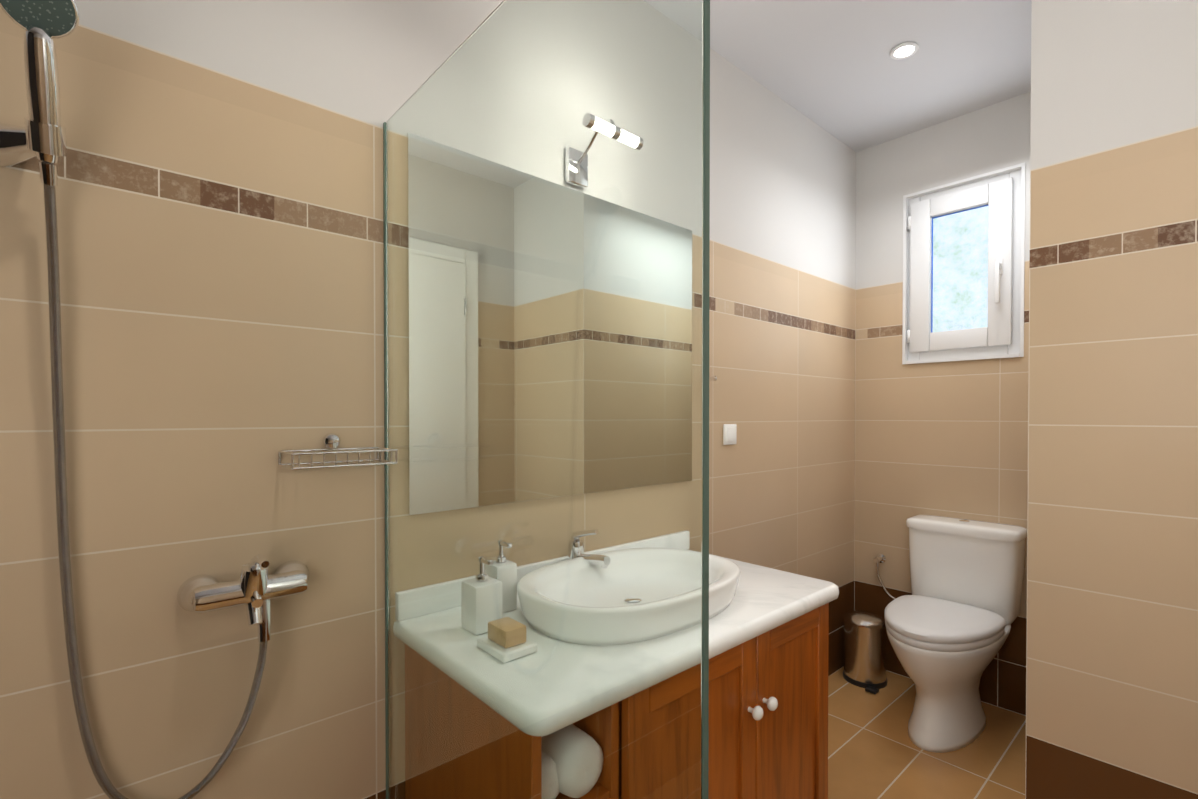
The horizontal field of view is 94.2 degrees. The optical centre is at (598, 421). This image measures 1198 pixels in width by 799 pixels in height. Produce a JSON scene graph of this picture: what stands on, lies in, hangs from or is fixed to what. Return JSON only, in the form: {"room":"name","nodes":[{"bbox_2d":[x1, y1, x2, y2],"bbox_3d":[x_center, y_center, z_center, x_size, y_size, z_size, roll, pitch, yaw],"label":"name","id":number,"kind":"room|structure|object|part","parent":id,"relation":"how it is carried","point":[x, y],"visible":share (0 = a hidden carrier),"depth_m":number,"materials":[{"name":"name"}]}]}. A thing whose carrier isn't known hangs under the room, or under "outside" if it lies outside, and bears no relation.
{"room":"bathroom","nodes":[
{"label":"bathroom","id":0,"kind":"room"},
{"bbox_2d":[0,0,855,798],"bbox_3d":[-0.302,-0.056,1.452,4.360,2.530,0.120,-1,1,-42],"label":"wall","id":1,"kind":"structure","parent":0,"point":[220,204],"depth_m":1.05,"materials":[{"name":"tile"}]},
{"bbox_2d":[0,0,308,798],"bbox_3d":[-0.700,0.031,0.911,0.450,1.275,0.196,-1,1,-42],"label":"shower","id":2,"kind":"object","parent":1,"relation":"attached to","point":[255,589],"visible":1,"depth_m":0.86,"materials":[{"name":"silver metal"}]},
{"bbox_2d":[278,433,397,469],"bbox_3d":[-0.517,0.056,1.109,0.194,0.062,0.106,-1,1,-42],"label":"shelf","id":3,"kind":"object","parent":1,"relation":"attached to","point":[331,441],"visible":1,"depth_m":1.11,"materials":[{"name":"silver metal"}]},
{"bbox_2d":[709,376,716,380],"bbox_3d":[0.392,-0.149,1.958,0.032,0.032,0.043,-1,1,-42],"label":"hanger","id":4,"kind":"object","parent":1,"relation":"attached to","point":[713,378],"visible":0.48,"depth_m":1.94,"materials":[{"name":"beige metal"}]},
{"bbox_2d":[723,424,736,444],"bbox_3d":[0.488,0.049,2.066,0.076,0.076,0.012,-1,1,-42],"label":"light switch","id":5,"kind":"object","parent":1,"relation":"attached to","point":[729,434],"visible":1,"depth_m":2.06,"materials":[{"name":"white plastic"}]},
{"bbox_2d":[710,0,1031,151],"bbox_3d":[0.240,-1.364,0.830,4.360,0.100,1.750,-1,1,-42],"label":"ceiling","id":6,"kind":"structure","parent":0,"point":[834,69],"depth_m":2.03,"materials":[{"name":"grey paint"}]},
{"bbox_2d":[890,42,918,59],"bbox_3d":[1.090,-1.322,1.988,0.092,0.007,0.092,-1,1,-42],"label":"recessed light","id":7,"kind":"object","parent":6,"relation":"in","point":[904,50],"visible":1,"depth_m":1.99,"materials":[{"name":"white plastic"}]},
{"bbox_2d":[828,667,1025,798],"bbox_3d":[0.240,1.266,0.857,4.360,0.100,1.750,-1,1,-42],"label":"floor","id":8,"kind":"structure","parent":0,"point":[875,751],"depth_m":2.01,"materials":[{"name":"tile"}]},
{"bbox_2d":[383,0,709,798],"bbox_3d":[-0.177,0.284,0.902,0.012,1.862,0.868,-1,1,-42],"label":"screen","id":9,"kind":"object","parent":8,"relation":"on","point":[547,216],"visible":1,"depth_m":0.77,"materials":[{"name":"clear glass"}]},
{"bbox_2d":[708,554,838,798],"bbox_3d":[0.108,0.747,1.372,1.010,0.926,0.552,-1,1,-42],"label":"bathroom vanity","id":10,"kind":"object","parent":8,"relation":"on","point":[768,677],"visible":0.21,"depth_m":1.34,"materials":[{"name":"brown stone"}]},
{"bbox_3d":[0.198,0.820,1.146,0.298,0.560,0.009,-1,1,-42],"label":"door panel","id":11,"kind":"part","parent":10,"relation":"part of","materials":[{"name":"brown wood"}]},
{"bbox_3d":[0.348,0.647,1.238,0.031,0.031,0.033,-1,1,-42],"label":"knob","id":12,"kind":"part","parent":10,"relation":"part of","materials":[{"name":"white ceramic"}]},
{"bbox_3d":[0.393,0.646,1.278,0.031,0.031,0.033,-1,1,-42],"label":"knob","id":13,"kind":"part","parent":10,"relation":"part of","materials":[{"name":"white ceramic"}]},
{"bbox_3d":[0.481,0.817,1.398,0.240,0.560,0.009,-1,1,-42],"label":"door panel","id":14,"kind":"part","parent":10,"relation":"part of","materials":[{"name":"brown wood"}]},
{"bbox_3d":[0.484,0.512,1.392,0.236,0.055,0.020,-1,1,-42],"label":"door rail","id":15,"kind":"part","parent":10,"relation":"part of","materials":[{"name":"brown wood"}]},
{"bbox_2d":[843,610,887,693],"bbox_3d":[1.224,1.046,2.573,0.214,0.305,0.189,-1,1,-42],"label":"pedal bin","id":16,"kind":"object","parent":8,"relation":"on","point":[865,649],"visible":0.96,"depth_m":2.51,"materials":[{"name":"silver metal"}]},
{"bbox_3d":[1.233,0.913,2.580,0.186,0.040,0.186,-1,1,-42],"label":"lid","id":17,"kind":"part","parent":16,"relation":"part of","materials":[{"name":"silver metal"}]},
{"bbox_2d":[873,515,1026,752],"bbox_3d":[1.300,0.810,2.261,0.661,0.783,0.602,-1,1,-42],"label":"toilet","id":18,"kind":"object","parent":8,"relation":"on","point":[952,618],"visible":1,"depth_m":2.15,"materials":[{"name":"white ceramic"}]},
{"bbox_3d":[1.292,0.767,2.130,0.475,0.068,0.378,-1,1,-42],"label":"seat","id":19,"kind":"part","parent":18,"relation":"part of","materials":[{"name":"white plastic"}]},
{"bbox_3d":[1.361,1.002,2.193,0.646,0.400,0.366,-1,1,-42],"label":"bowl","id":20,"kind":"part","parent":18,"relation":"part of","materials":[{"name":"white ceramic"}]},
{"bbox_2d":[854,91,1030,715],"bbox_3d":[1.658,-0.066,2.439,0.120,2.530,1.010,-1,1,-42],"label":"wall","id":21,"kind":"structure","parent":0,"point":[947,439],"depth_m":2.54,"materials":[{"name":"tile"}]},
{"bbox_2d":[902,162,1024,363],"bbox_3d":[1.617,-0.658,2.470,0.132,0.787,0.460,-1,1,-42],"label":"window","id":22,"kind":"structure","parent":21,"relation":"in","point":[960,270],"depth_m":2.44,"materials":[{"name":"white plastic"}]},
{"bbox_3d":[1.446,-0.395,2.600,0.014,0.060,0.014,-1,1,-42],"label":"window hinge","id":23,"kind":"part","parent":22,"relation":"part of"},
{"bbox_3d":[1.446,-0.922,2.594,0.014,0.060,0.014,-1,1,-42],"label":"window hinge","id":24,"kind":"part","parent":22,"relation":"part of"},
{"bbox_3d":[1.491,-0.660,2.620,0.060,0.765,0.050,-1,1,-42],"label":"frame","id":25,"kind":"part","parent":22,"relation":"part of","materials":[{"name":"white plastic"}]},
{"bbox_3d":[1.481,-0.666,2.567,0.022,0.692,0.083,-1,1,-42],"label":"window sash","id":26,"kind":"part","parent":22,"relation":"part of","materials":[{"name":"white plastic"}]},
{"bbox_2d":[930,217,931,332],"bbox_3d":[1.522,-0.666,2.560,0.026,0.562,0.018,-1,1,-42],"label":"bead","id":27,"kind":"object","parent":22,"relation":"attached to","point":[931,269],"visible":0.14,"depth_m":2.55,"materials":[{"name":"white plastic"}]},
{"bbox_2d":[931,218,932,332],"bbox_3d":[1.522,-0.666,2.544,0.005,0.524,0.004,-1,1,-42],"label":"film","id":28,"kind":"object","parent":22,"relation":"attached to","point":[932,283],"visible":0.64,"depth_m":2.54,"materials":[{"name":"blue plastic"}]},
{"bbox_3d":[1.583,-0.360,2.456,0.021,0.083,0.223,-1,1,-42],"label":"window sash","id":29,"kind":"part","parent":22,"relation":"part of","materials":[{"name":"white plastic"}]},
{"bbox_3d":[1.583,-0.969,2.450,0.021,0.083,0.223,-1,1,-42],"label":"window sash","id":30,"kind":"part","parent":22,"relation":"part of","materials":[{"name":"white plastic"}]},
{"bbox_2d":[932,204,987,217],"bbox_3d":[1.602,-0.937,2.467,0.026,0.018,0.223,-1,1,-42],"label":"bead","id":31,"kind":"object","parent":22,"relation":"attached to","point":[960,210],"visible":0.21,"depth_m":2.46,"materials":[{"name":"white plastic"}]},
{"bbox_2d":[933,205,987,218],"bbox_3d":[1.595,-0.925,2.459,0.005,0.004,0.217,-1,1,-42],"label":"seal","id":32,"kind":"object","parent":22,"relation":"attached to","point":[960,211],"visible":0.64,"depth_m":2.46,"materials":[{"name":"blue"}]},
{"bbox_3d":[1.601,-0.665,2.469,0.010,0.525,0.222,-1,1,-42],"label":"pane","id":33,"kind":"part","parent":22,"relation":"part of","materials":[{"name":"glass"}]},
{"bbox_3d":[1.621,-1.016,2.471,0.059,0.050,0.340,-1,1,-42],"label":"window frame","id":34,"kind":"part","parent":22,"relation":"part of","materials":[{"name":"white plastic"}]},
{"bbox_2d":[995,258,1002,274],"bbox_3d":[1.673,-0.645,2.329,0.008,0.070,0.026,-1,1,-42],"label":"rose","id":35,"kind":"object","parent":22,"relation":"attached to","point":[1000,260],"visible":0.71,"depth_m":2.32,"materials":[{"name":"white plastic"}]},
{"bbox_3d":[1.684,-0.664,2.338,0.022,0.692,0.083,-1,1,-42],"label":"window sash","id":36,"kind":"part","parent":22,"relation":"part of","materials":[{"name":"white plastic"}]},
{"bbox_2d":[906,164,1020,198],"bbox_3d":[1.620,-1.045,2.469,0.123,0.012,0.436,-1,1,-42],"label":"window reveal top","id":37,"kind":"object","parent":21,"relation":"attached to","point":[967,180],"visible":0.43,"depth_m":2.42,"materials":[{"name":"white paint"}]},
{"bbox_2d":[1025,0,1197,798],"bbox_3d":[1.394,-0.053,1.194,0.120,2.530,0.740,-1,1,-42],"label":"wall","id":38,"kind":"structure","parent":0,"point":[1112,631],"depth_m":1.31,"materials":[{"name":"tile"}]},
{"bbox_3d":[1.663,-0.647,2.320,0.026,0.025,0.016,-1,1,-42],"label":"handle","id":39,"kind":"object","parent":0,"visible":0},
{"bbox_2d":[994,262,999,302],"bbox_3d":[1.653,-0.574,2.312,0.018,0.170,0.018,-1,1,-42],"label":"handle grip","id":40,"kind":"object","parent":39,"relation":"attached to","point":[997,284],"visible":0.96,"depth_m":2.30,"materials":[{"name":"white plastic"}]}
]}

